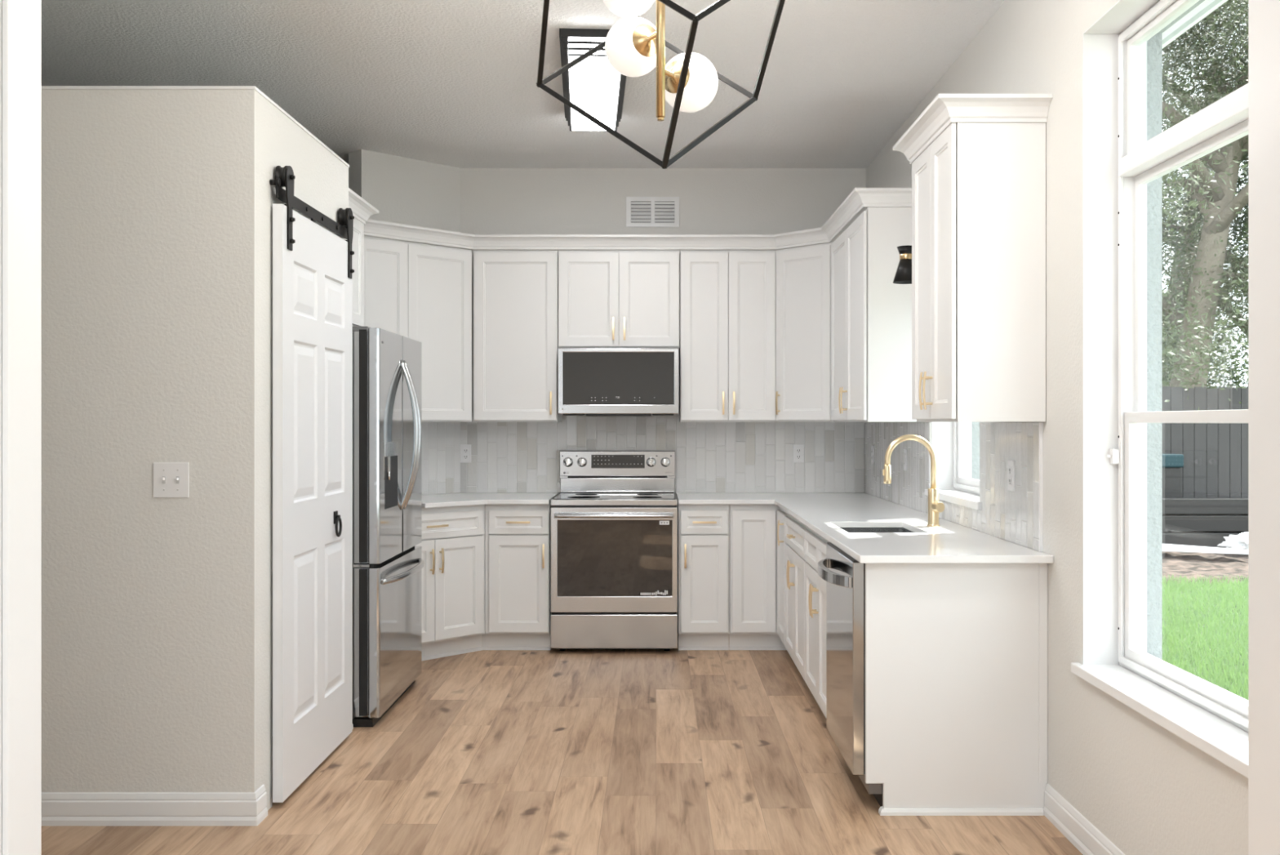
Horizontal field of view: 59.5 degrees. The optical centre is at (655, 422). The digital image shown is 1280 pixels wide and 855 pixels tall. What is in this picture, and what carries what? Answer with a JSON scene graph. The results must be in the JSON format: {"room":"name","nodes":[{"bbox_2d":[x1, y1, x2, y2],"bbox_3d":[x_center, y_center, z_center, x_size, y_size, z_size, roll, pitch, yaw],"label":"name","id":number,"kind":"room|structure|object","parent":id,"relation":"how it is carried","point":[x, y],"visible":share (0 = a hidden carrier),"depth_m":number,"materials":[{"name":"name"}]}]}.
{"room":"kitchen","nodes":[
{"label":"kitchen","id":0,"kind":"room"},
{"bbox_2d":[41,89,348,809],"bbox_3d":[-2.672,0.113,4.840,2.655,2.465,2.180,0,0,0],"label":"wall","id":1,"kind":"structure","parent":0,"point":[157,205],"depth_m":3.75,"materials":[{"name":"white paint"}]},
{"bbox_2d":[41,783,267,825],"bbox_3d":[-2.664,1.292,3.784,2.671,0.107,0.101,0,0,0],"label":"baseboard","id":2,"kind":"structure","parent":1,"relation":"attached to","point":[58,808],"depth_m":3.74,"materials":[{"name":"white paint"}]},
{"bbox_2d":[153,462,188,497],"bbox_3d":[-1.622,0.193,3.740,0.118,0.117,0.018,0,0,0],"label":"light switch","id":3,"kind":"object","parent":1,"relation":"attached to","point":[171,479],"visible":1,"depth_m":3.74,"materials":[{"name":"white plastic"}]},
{"bbox_2d":[41,85,349,167],"bbox_3d":[-2.671,-1.119,4.323,2.659,0.010,1.154,0,0,0],"label":"trim","id":4,"kind":"structure","parent":1,"relation":"attached to","point":[43,87],"depth_m":3.75,"materials":[{"name":"white paint"}]},
{"bbox_2d":[269,165,354,802],"bbox_3d":[-1.312,0.208,4.362,0.066,2.230,0.943,0,0,0],"label":"barn door","id":5,"kind":"structure","parent":1,"relation":"in","point":[313,271],"depth_m":4.22,"materials":[{"name":"white paint"}]},
{"bbox_2d":[348,187,378,326],"bbox_3d":[-1.774,-0.799,5.416,0.631,0.628,0.961,0,0,0],"label":"upper cabinet","id":6,"kind":"object","parent":1,"relation":"attached to","point":[362,210],"visible":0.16,"depth_m":5.73,"materials":[{"name":"white paint"}]},
{"bbox_2d":[41,0,1004,168],"bbox_3d":[-1.258,-1.685,2.750,5.685,0.120,12.700,0,0,0],"label":"ceiling","id":7,"kind":"structure","parent":0,"point":[446,82],"depth_m":5.11,"materials":[{"name":"white paint"}]},
{"bbox_2d":[559,28,626,131],"bbox_3d":[-0.290,-1.572,5.250,0.296,0.106,1.244,0,0,-4],"label":"ceiling light","id":8,"kind":"object","parent":7,"relation":"attached to","point":[593,85],"visible":0.7,"depth_m":5.04,"materials":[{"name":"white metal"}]},
{"bbox_2d":[568,39,620,130],"bbox_3d":[-0.290,-1.556,5.250,0.222,0.070,1.196,0,0,-4],"label":"diffuser","id":9,"kind":"object","parent":8,"relation":"attached to","point":[593,84],"depth_m":5.11,"materials":[{"name":"white"}]},
{"bbox_2d":[536,0,785,168],"bbox_3d":[0.015,-1.141,2.900,0.675,0.968,0.708,0,0,0],"label":"chandelier","id":10,"kind":"object","parent":7,"relation":"hanging from","point":[633,46],"visible":1,"depth_m":2.95,"materials":[{"name":"black metal"}]},
{"bbox_2d":[41,632,1083,854],"bbox_3d":[-1.258,1.395,2.750,5.685,0.100,12.700,0,0,0],"label":"floor","id":11,"kind":"structure","parent":0,"point":[553,751],"depth_m":4.19,"materials":[{"name":"brown wood"}]},
{"bbox_2d":[352,326,424,726],"bbox_3d":[-1.601,0.461,5.375,0.937,1.768,0.900,0,0,0],"label":"refrigerator","id":12,"kind":"object","parent":11,"relation":"on","point":[388,563],"visible":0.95,"depth_m":5.01,"materials":[{"name":"silver metal"}]},
{"bbox_2d":[416,504,484,660],"bbox_3d":[-1.448,0.911,6.504,0.769,0.868,0.660,0,0,-45],"label":"base cabinet","id":13,"kind":"object","parent":11,"relation":"on","point":[452,544],"visible":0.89,"depth_m":6.39,"materials":[{"name":"white paint"}]},
{"bbox_2d":[421,492,559,507],"bbox_3d":[-1.183,0.463,6.693,1.121,0.026,0.952,0,0,0],"label":"countertop","id":14,"kind":"structure","parent":13,"relation":"on","point":[443,500],"depth_m":6.61,"materials":[{"name":"white stone"}]},
{"bbox_2d":[482,502,551,649],"bbox_3d":[-0.936,0.911,6.837,0.627,0.868,0.662,0,0,0],"label":"base cabinet","id":15,"kind":"object","parent":11,"relation":"on","point":[517,613],"visible":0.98,"depth_m":6.55,"materials":[{"name":"white paint"}]},
{"bbox_2d":[550,449,677,650],"bbox_3d":[-0.243,0.761,6.792,0.737,1.167,0.732,0,0,0],"label":"range","id":16,"kind":"object","parent":11,"relation":"on","point":[614,556],"visible":1,"depth_m":6.49,"materials":[{"name":"silver metal"}]},
{"bbox_2d":[553,493,675,498],"bbox_3d":[-0.243,0.455,6.806,0.713,0.020,0.529,0,0,0],"label":"cooktop","id":17,"kind":"object","parent":16,"relation":"in","point":[562,495],"depth_m":6.76,"materials":[{"name":"grey glass"}]},
{"bbox_2d":[676,501,729,649],"bbox_3d":[0.281,0.911,6.837,0.298,0.868,0.662,0,0,0],"label":"base cabinet","id":18,"kind":"object","parent":11,"relation":"on","point":[703,612],"visible":0.98,"depth_m":6.55,"materials":[{"name":"white paint"}]},
{"bbox_2d":[728,503,788,649],"bbox_3d":[0.888,0.911,6.649,0.910,0.868,1.038,0,0,0],"label":"base cabinet","id":19,"kind":"object","parent":11,"relation":"on","point":[757,542],"visible":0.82,"depth_m":6.54,"materials":[{"name":"white paint"}]},
{"bbox_2d":[676,492,1053,563],"bbox_3d":[0.738,0.463,5.477,1.213,0.026,3.384,0,0,0],"label":"countertop","id":20,"kind":"structure","parent":19,"relation":"on","point":[824,513],"depth_m":4.70,"materials":[{"name":"white stone"}]},
{"bbox_2d":[840,527,913,532],"bbox_3d":[0.953,0.577,4.825,0.370,0.198,0.535,0,0,0],"label":"sink","id":21,"kind":"object","parent":20,"relation":"in","point":[847,529],"visible":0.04,"depth_m":5.07,"materials":[{"name":"silver metal"}]},
{"bbox_2d":[882,434,944,526],"bbox_3d":[1.113,0.251,4.842,0.259,0.397,0.099,0,0,0],"label":"faucet","id":22,"kind":"object","parent":20,"relation":"on","point":[935,506],"visible":1,"depth_m":4.85,"materials":[{"name":"gold metal"}]},
{"bbox_2d":[785,513,808,679],"bbox_3d":[1.006,0.911,5.720,0.674,0.868,0.814,0,0,0],"label":"base cabinet","id":23,"kind":"object","parent":11,"relation":"on","point":[795,530],"visible":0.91,"depth_m":5.66,"materials":[{"name":"white paint"}]},
{"bbox_2d":[804,527,829,718],"bbox_3d":[1.006,0.911,4.892,0.674,0.868,0.834,0,0,0],"label":"base cabinet","id":24,"kind":"object","parent":11,"relation":"on","point":[815,545],"visible":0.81,"depth_m":4.91,"materials":[{"name":"white paint"}]},
{"bbox_2d":[817,542,882,806],"bbox_3d":[0.973,0.911,4.168,0.725,0.868,0.600,0,0,0],"label":"dishwasher","id":25,"kind":"object","parent":11,"relation":"on","point":[844,575],"visible":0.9,"depth_m":3.97,"materials":[{"name":"silver metal"}]},
{"bbox_2d":[865,563,1047,815],"bbox_3d":[1.032,0.911,3.849,0.623,0.868,0.034,0,0,0],"label":"end panel","id":26,"kind":"object","parent":11,"relation":"on","point":[956,654],"visible":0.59,"depth_m":3.85,"materials":[{"name":"white paint"}]},
{"bbox_2d":[348,149,866,632],"bbox_3d":[-0.282,-0.140,7.200,3.250,2.970,0.578,0,0,-9],"label":"wall","id":27,"kind":"structure","parent":0,"point":[403,190],"depth_m":7.17,"materials":[{"name":"white paint"}]},
{"bbox_2d":[364,235,471,422],"bbox_3d":[-1.512,-0.528,6.681,0.799,1.053,0.323,0,0,-45],"label":"upper cabinet","id":28,"kind":"object","parent":27,"relation":"attached to","point":[421,292],"visible":0.52,"depth_m":6.64,"materials":[{"name":"white paint"}]},
{"bbox_2d":[421,422,460,494],"bbox_3d":[-1.496,0.225,6.921,0.685,0.449,0.010,0,0,-45],"label":"tile backsplash","id":29,"kind":"structure","parent":27,"relation":"attached to","point":[440,441],"depth_m":7.05,"materials":[{"name":"grey tile"}]},
{"bbox_2d":[473,249,561,422],"bbox_3d":[-0.862,-0.528,6.989,0.518,1.053,0.358,0,0,0],"label":"upper cabinet","id":30,"kind":"object","parent":27,"relation":"attached to","point":[516,291],"visible":0.98,"depth_m":6.85,"materials":[{"name":"white paint"}]},
{"bbox_2d":[558,249,679,348],"bbox_3d":[-0.227,-0.755,6.989,0.744,0.600,0.358,0,0,0],"label":"upper cabinet","id":31,"kind":"object","parent":27,"relation":"attached to","point":[607,298],"visible":0.98,"depth_m":6.85,"materials":[{"name":"white paint"}]},
{"bbox_2d":[557,347,679,416],"bbox_3d":[-0.228,-0.245,6.964,0.732,0.412,0.390,0,0,0],"label":"microwave","id":32,"kind":"object","parent":31,"relation":"attached to","point":[592,381],"visible":1,"depth_m":6.77,"materials":[{"name":"silver metal"}]},
{"bbox_2d":[626,196,679,226],"bbox_3d":[-0.021,-1.345,7.164,0.339,0.194,0.012,0,0,0],"label":"air vent","id":33,"kind":"object","parent":27,"relation":"in","point":[641,211],"visible":1,"depth_m":7.16,"materials":[{"name":"white metal"}]},
{"bbox_2d":[460,412,864,492],"bbox_3d":[0.042,0.194,7.165,2.584,0.511,0.010,0,0,0],"label":"tile backsplash","id":34,"kind":"structure","parent":27,"relation":"attached to","point":[506,456],"depth_m":7.16,"materials":[{"name":"grey tile"}]},
{"bbox_2d":[460,444,471,462],"bbox_3d":[-1.215,0.200,7.155,0.070,0.115,0.008,0,0,0],"label":"wall outlet","id":35,"kind":"object","parent":34,"relation":"attached to","point":[465,449],"visible":1,"depth_m":7.15,"materials":[{"name":"white plastic"}]},
{"bbox_2d":[462,454,468,458],"bbox_3d":[-1.215,0.220,7.153,0.034,0.028,0.002,0,0,0],"label":"receptacle","id":36,"kind":"object","parent":35,"relation":"attached to","point":[464,456],"depth_m":7.15,"materials":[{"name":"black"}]},
{"bbox_2d":[462,448,468,452],"bbox_3d":[-1.215,0.180,7.153,0.034,0.028,0.002,0,0,0],"label":"receptacle","id":37,"kind":"object","parent":35,"relation":"attached to","point":[464,450],"depth_m":7.15,"materials":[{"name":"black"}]},
{"bbox_2d":[793,444,804,462],"bbox_3d":[0.911,0.200,7.155,0.070,0.115,0.008,0,0,0],"label":"wall outlet","id":38,"kind":"object","parent":34,"relation":"attached to","point":[798,449],"visible":1,"depth_m":7.15,"materials":[{"name":"white plastic"}]},
{"bbox_2d":[795,454,801,458],"bbox_3d":[0.911,0.220,7.153,0.034,0.028,0.002,0,0,0],"label":"receptacle","id":39,"kind":"object","parent":38,"relation":"attached to","point":[797,456],"depth_m":7.15,"materials":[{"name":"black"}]},
{"bbox_2d":[795,448,801,452],"bbox_3d":[0.911,0.180,7.153,0.034,0.028,0.002,0,0,0],"label":"receptacle","id":40,"kind":"object","parent":38,"relation":"attached to","point":[797,450],"depth_m":7.15,"materials":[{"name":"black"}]},
{"bbox_2d":[679,249,775,422],"bbox_3d":[0.442,-0.528,6.989,0.585,1.053,0.358,0,0,0],"label":"upper cabinet","id":41,"kind":"object","parent":27,"relation":"attached to","point":[727,348],"visible":0.98,"depth_m":6.85,"materials":[{"name":"white paint"}]},
{"bbox_2d":[775,242,833,422],"bbox_3d":[1.034,-0.528,6.862,0.618,1.053,0.612,0,0,0],"label":"upper cabinet","id":42,"kind":"object","parent":27,"relation":"attached to","point":[802,273],"visible":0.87,"depth_m":6.70,"materials":[{"name":"white paint"}]},
{"bbox_2d":[364,187,911,248],"bbox_3d":[-0.171,-1.097,6.141,3.029,0.081,1.406,0,0,0],"label":"crown molding","id":43,"kind":"structure","parent":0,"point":[860,197],"depth_m":6.79,"materials":[{"name":"white paint"}]},
{"bbox_2d":[866,0,1248,854],"bbox_3d":[1.420,-0.140,2.750,0.150,2.970,12.700,0,0,0],"label":"wall","id":44,"kind":"structure","parent":0,"point":[1149,790],"depth_m":3.63,"materials":[{"name":"white paint"}]},
{"bbox_2d":[831,207,916,422],"bbox_3d":[1.164,-0.528,6.025,0.358,1.053,1.064,0,0,0],"label":"upper cabinet","id":45,"kind":"object","parent":44,"relation":"attached to","point":[871,314],"visible":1,"depth_m":5.49,"materials":[{"name":"white paint"}]},
{"bbox_2d":[893,245,911,284],"bbox_3d":[1.198,-0.703,4.970,0.292,0.165,0.120,0,0,0],"label":"wall sconce","id":46,"kind":"object","parent":44,"relation":"attached to","point":[903,275],"visible":0.54,"depth_m":4.94,"materials":[{"name":"black metal"}]},
{"bbox_2d":[924,422,982,509],"bbox_3d":[1.425,-0.123,5.045,0.214,0.964,0.910,0,0,0],"label":"window","id":47,"kind":"structure","parent":44,"relation":"in","point":[951,442],"depth_m":5.43,"materials":[{"name":"white paint"}]},
{"bbox_2d":[864,422,1043,551],"bbox_3d":[1.339,0.225,5.530,0.012,0.449,3.278,0,0,0],"label":"tile backsplash","id":48,"kind":"structure","parent":44,"relation":"attached to","point":[1016,517],"depth_m":4.51,"materials":[{"name":"grey tile"}]},
{"bbox_2d":[871,444,874,464],"bbox_3d":[1.330,0.200,6.880,0.008,0.115,0.070,0,0,0],"label":"wall outlet","id":49,"kind":"object","parent":48,"relation":"attached to","point":[872,446],"visible":1,"depth_m":6.86,"materials":[{"name":"white plastic"}]},
{"bbox_2d":[903,448,907,471],"bbox_3d":[1.330,0.200,5.980,0.008,0.115,0.070,0,0,0],"label":"wall outlet","id":50,"kind":"object","parent":48,"relation":"attached to","point":[905,451],"visible":1,"depth_m":5.96,"materials":[{"name":"white plastic"}]},
{"bbox_2d":[1007,459,1014,491],"bbox_3d":[1.330,0.200,4.200,0.008,0.115,0.070,0,0,0],"label":"wall outlet","id":51,"kind":"object","parent":48,"relation":"attached to","point":[1011,464],"visible":1,"depth_m":4.19,"materials":[{"name":"white plastic"}]},
{"bbox_2d":[1008,476,1011,484],"bbox_3d":[1.328,0.220,4.200,0.002,0.028,0.034,0,0,0],"label":"receptacle","id":52,"kind":"object","parent":51,"relation":"attached to","point":[1009,477],"depth_m":4.20,"materials":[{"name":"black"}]},
{"bbox_2d":[1008,466,1011,474],"bbox_3d":[1.328,0.180,4.200,0.002,0.028,0.034,0,0,0],"label":"receptacle","id":53,"kind":"object","parent":51,"relation":"attached to","point":[1009,467],"depth_m":4.20,"materials":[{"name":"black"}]},
{"bbox_2d":[893,93,1052,422],"bbox_3d":[1.151,-0.557,4.163,0.386,1.111,0.737,0,0,0],"label":"upper cabinet","id":54,"kind":"object","parent":44,"relation":"attached to","point":[978,161],"visible":1,"depth_m":3.86,"materials":[{"name":"white paint"}]},
{"bbox_2d":[1043,782,1125,854],"bbox_3d":[1.337,1.292,3.078,0.016,0.107,1.535,0,0,0],"label":"baseboard","id":55,"kind":"structure","parent":44,"relation":"attached to","point":[1083,834],"depth_m":3.56,"materials":[{"name":"white paint"}]},
{"bbox_2d":[1071,0,1248,777],"bbox_3d":[1.425,-0.215,2.975,0.214,2.019,1.170,0,0,0],"label":"window","id":56,"kind":"structure","parent":44,"relation":"in","point":[1119,162],"depth_m":3.49,"materials":[{"name":"white paint"}]},
{"bbox_2d":[971,0,1204,659],"bbox_3d":[1.545,-0.140,2.750,0.100,3.370,12.700,0,0,0],"label":"wall","id":57,"kind":"structure","parent":0,"point":[1154,45],"depth_m":3.53,"materials":[{"name":"grey paint"}]},
{"bbox_2d":[1162,0,1227,48],"bbox_3d":[1.826,-1.595,2.750,0.458,0.160,12.700,0,0,0],"label":"roof eave","id":58,"kind":"object","parent":57,"relation":"attached to","point":[1206,7],"visible":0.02,"depth_m":4.25,"materials":[{"name":"white"}]},
{"bbox_3d":[-1.327,-0.140,2.250,5.345,2.970,0.089,0,0,0],"label":"wall","id":59,"kind":"structure","parent":0,"visible":0},
{"bbox_2d":[0,0,41,854],"bbox_3d":[-1.310,-0.055,2.242,0.085,2.800,0.136,0,0,0],"label":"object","id":60,"kind":"structure","parent":59,"relation":"attached to","point":[20,20],"depth_m":2.23,"materials":[{"name":"white paint"}]},
{"bbox_2d":[1248,0,1279,854],"bbox_3d":[1.264,-0.055,2.242,0.085,2.800,0.136,0,0,0],"label":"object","id":61,"kind":"structure","parent":59,"relation":"attached to","point":[1264,15],"depth_m":2.25,"materials":[{"name":"white paint"}]},
{"label":"outside","id":62,"kind":"structure","parent":0,"visible":0},
{"bbox_2d":[1162,573,1248,699],"bbox_3d":[15.800,1.596,18.000,28.400,0.198,44.000,0,0,0],"label":"lawn","id":63,"kind":"structure","parent":62,"point":[1166,583],"depth_m":8.17,"materials":[{"name":"plant"}]},
{"bbox_2d":[1162,0,1248,410],"bbox_3d":[7.641,-5.272,16.598,7.337,13.574,7.111,0,0,-26],"label":"tree","id":64,"kind":"object","parent":63,"relation":"on","point":[1195,329],"visible":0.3,"depth_m":16.20,"materials":[{"name":"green plant"}]},
{"bbox_2d":[1162,386,1248,497],"bbox_3d":[7.790,0.521,13.990,9.580,1.948,0.180,0,0,0],"label":"fence","id":65,"kind":"object","parent":63,"relation":"on","point":[1215,455],"visible":0.12,"depth_m":13.90,"materials":[{"name":"grey wood"}]},
{"bbox_2d":[1162,0,1248,388],"bbox_3d":[8.902,-4.410,17.640,11.425,11.844,7.277,0,0,-13],"label":"tree","id":66,"kind":"object","parent":63,"relation":"on","point":[1239,220],"visible":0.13,"depth_m":17.12,"materials":[{"name":"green plant"}]},
{"bbox_2d":[1162,551,1248,582],"bbox_3d":[6.800,1.471,12.050,6.400,0.048,3.300,0,0,0],"label":"mulch bed","id":67,"kind":"object","parent":63,"relation":"on","point":[1189,564],"visible":0.19,"depth_m":11.54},
{"bbox_2d":[1162,543,1248,554],"bbox_3d":[5.788,1.380,12.174,1.550,0.030,0.552,0,0,42],"label":"board","id":68,"kind":"object","parent":67,"relation":"on","point":[1166,547],"visible":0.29,"depth_m":12.05,"materials":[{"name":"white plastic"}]},
{"bbox_2d":[1162,497,1248,547],"bbox_3d":[6.600,1.202,13.525,4.000,0.583,0.650,0,0,0],"label":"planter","id":69,"kind":"object","parent":67,"relation":"on","point":[1199,522],"visible":0.17,"depth_m":13.25,"materials":[{"name":"grey wood"}]},
{"bbox_2d":[1162,453,1183,497],"bbox_3d":[6.150,0.665,13.660,0.440,0.560,0.320,0,0,0],"label":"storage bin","id":70,"kind":"object","parent":69,"relation":"on","point":[1171,463],"visible":0.44,"depth_m":13.52,"materials":[{"name":"grey plastic"}]},
{"bbox_2d":[1217,531,1248,549],"bbox_3d":[6.616,1.334,12.452,0.663,0.251,0.528,0,0,0],"label":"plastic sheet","id":71,"kind":"object","parent":67,"relation":"on","point":[1240,540],"visible":0.28,"depth_m":12.41,"materials":[{"name":"white plastic"}]},
{"bbox_2d":[1162,3,1248,387],"bbox_3d":[10.589,-5.486,21.750,11.538,13.993,9.924,0,0,0],"label":"tree","id":72,"kind":"object","parent":63,"relation":"on","point":[1173,276],"visible":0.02,"depth_m":20.82,"materials":[{"name":"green plant"}]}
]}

